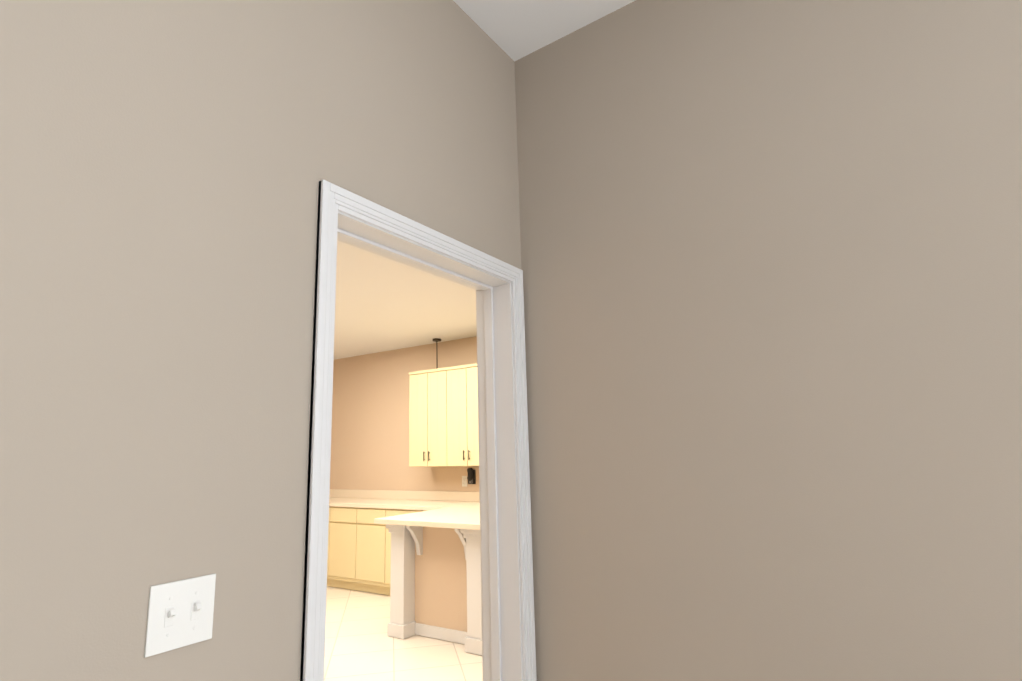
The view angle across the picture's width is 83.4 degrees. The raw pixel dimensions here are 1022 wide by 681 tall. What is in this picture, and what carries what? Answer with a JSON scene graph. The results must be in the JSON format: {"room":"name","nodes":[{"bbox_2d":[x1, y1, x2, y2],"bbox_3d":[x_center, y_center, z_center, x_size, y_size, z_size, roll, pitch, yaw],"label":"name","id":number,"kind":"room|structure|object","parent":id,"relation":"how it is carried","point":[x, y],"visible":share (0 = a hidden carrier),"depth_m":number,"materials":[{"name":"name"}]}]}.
{"room":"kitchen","nodes":[
{"label":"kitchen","id":0,"kind":"room"},
{"bbox_2d":[0,0,520,680],"bbox_3d":[-1.180,-0.090,0.410,0.155,3.275,4.560,-9,-13,32],"label":"wall","id":1,"kind":"structure","parent":0,"point":[166,166],"depth_m":1.11,"materials":[{"name":"beige paint"}]},
{"bbox_2d":[144,574,215,657],"bbox_3d":[-0.588,0.491,1.030,0.018,0.114,0.116,-9,-13,32],"label":"light switch","id":2,"kind":"object","parent":1,"relation":"attached to","point":[180,613],"visible":1,"depth_m":1.03,"materials":[{"name":"white plastic"}]},
{"bbox_2d":[300,180,536,680],"bbox_3d":[-0.260,0.716,1.651,0.193,2.112,0.926,-9,-13,32],"label":"door frame","id":3,"kind":"structure","parent":1,"relation":"attached to","point":[333,199],"depth_m":1.93,"materials":[{"name":"white wood"}]},
{"bbox_2d":[324,586,482,680],"bbox_3d":[-1.984,2.350,4.122,6.100,0.058,5.231,-9,-13,32],"label":"floor","id":4,"kind":"structure","parent":0,"point":[360,645],"depth_m":4.28,"materials":[{"name":"white tile"}]},
{"bbox_2d":[327,505,354,588],"bbox_3d":[-1.699,2.333,6.567,0.440,0.878,0.596,-9,-13,32],"label":"base cabinet","id":5,"kind":"object","parent":4,"relation":"on","point":[341,529],"depth_m":6.34,"materials":[{"name":"beige wood"}]},
{"bbox_2d":[351,509,382,593],"bbox_3d":[-1.332,2.277,6.331,0.440,0.878,0.596,-9,-13,32],"label":"base cabinet","id":6,"kind":"object","parent":4,"relation":"on","point":[368,535],"depth_m":6.11,"materials":[{"name":"beige wood"}]},
{"bbox_2d":[329,497,479,508],"bbox_3d":[-0.864,1.751,6.102,4.640,0.040,0.608,-9,-13,32],"label":"countertop","id":7,"kind":"structure","parent":6,"relation":"on","point":[339,502],"depth_m":6.20,"materials":[{"name":"beige stone"}]},
{"bbox_2d":[383,509,414,600],"bbox_3d":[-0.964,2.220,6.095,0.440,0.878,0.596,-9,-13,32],"label":"base cabinet","id":8,"kind":"object","parent":4,"relation":"on","point":[392,534],"depth_m":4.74,"materials":[{"name":"beige wood"}]},
{"bbox_2d":[415,509,422,512],"bbox_3d":[-0.597,2.164,5.859,0.440,0.878,0.596,-9,-13,32],"label":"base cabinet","id":9,"kind":"object","parent":4,"relation":"on","point":[416,510],"depth_m":5.79,"materials":[{"name":"beige wood"}]},
{"bbox_2d":[375,505,479,528],"bbox_3d":[-0.400,1.499,4.864,1.115,0.040,0.990,-9,-13,32],"label":"countertop","id":10,"kind":"structure","parent":9,"relation":"on","point":[449,518],"depth_m":4.67,"materials":[{"name":"white stone"}]},
{"bbox_2d":[330,336,478,491],"bbox_3d":[-0.624,1.348,6.478,6.100,2.720,0.155,-9,-13,32],"label":"wall","id":11,"kind":"structure","parent":0,"point":[370,428],"depth_m":7.08,"materials":[{"name":"beige paint"}]},
{"bbox_2d":[329,489,479,500],"bbox_3d":[-0.704,1.724,6.357,4.640,0.100,0.020,-9,-13,32],"label":"backsplash","id":12,"kind":"structure","parent":11,"relation":"attached to","point":[400,495],"depth_m":6.63,"materials":[{"name":"beige stone"}]},
{"bbox_2d":[409,368,444,466],"bbox_3d":[-0.815,0.864,6.381,0.540,1.045,0.347,-9,-13,32],"label":"upper cabinet","id":13,"kind":"object","parent":11,"relation":"attached to","point":[443,416],"depth_m":6.24,"materials":[{"name":"beige wood"}]},
{"bbox_2d":[445,363,478,465],"bbox_3d":[-0.364,0.795,6.091,0.540,1.045,0.347,-9,-13,32],"label":"upper cabinet","id":14,"kind":"object","parent":11,"relation":"attached to","point":[461,384],"depth_m":5.98,"materials":[{"name":"beige wood"}]},
{"bbox_2d":[462,476,466,486],"bbox_3d":[-0.508,1.538,6.268,0.070,0.114,0.008,-9,-13,32],"label":"electrical outlet","id":15,"kind":"object","parent":11,"relation":"attached to","point":[464,481],"visible":1,"depth_m":6.27,"materials":[{"name":"white plastic"}]},
{"bbox_2d":[467,468,475,483],"bbox_3d":[-0.437,1.466,6.201,0.090,0.172,0.058,-9,-13,32],"label":"phone","id":16,"kind":"object","parent":11,"relation":"attached to","point":[471,477],"visible":1,"depth_m":6.18,"materials":[{"name":"black plastic"}]},
{"bbox_2d":[334,240,476,359],"bbox_3d":[-2.129,-0.389,4.694,5.945,0.100,5.231,-9,-13,32],"label":"ceiling","id":17,"kind":"structure","parent":0,"point":[382,304],"depth_m":5.08,"materials":[{"name":"white paint"}]},
{"bbox_2d":[433,338,440,367],"bbox_3d":[-0.842,0.155,6.517,0.100,0.349,0.100,-9,-13,32],"label":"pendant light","id":18,"kind":"object","parent":17,"relation":"hanging from","point":[436,340],"visible":0.92,"depth_m":6.51,"materials":[{"name":"brown metal"}]},
{"bbox_2d":[453,0,635,61],"bbox_3d":[0.057,-1.770,-0.220,4.690,0.278,4.715,-9,-13,32],"label":"ceiling","id":19,"kind":"structure","parent":0,"point":[514,30],"depth_m":2.15,"materials":[{"name":"white paint"}]},
{"bbox_2d":[515,0,1021,680],"bbox_3d":[1.641,-0.021,1.189,3.700,3.275,0.155,-9,-13,32],"label":"wall","id":20,"kind":"structure","parent":0,"point":[771,258],"depth_m":1.67,"materials":[{"name":"beige paint"}]}
]}

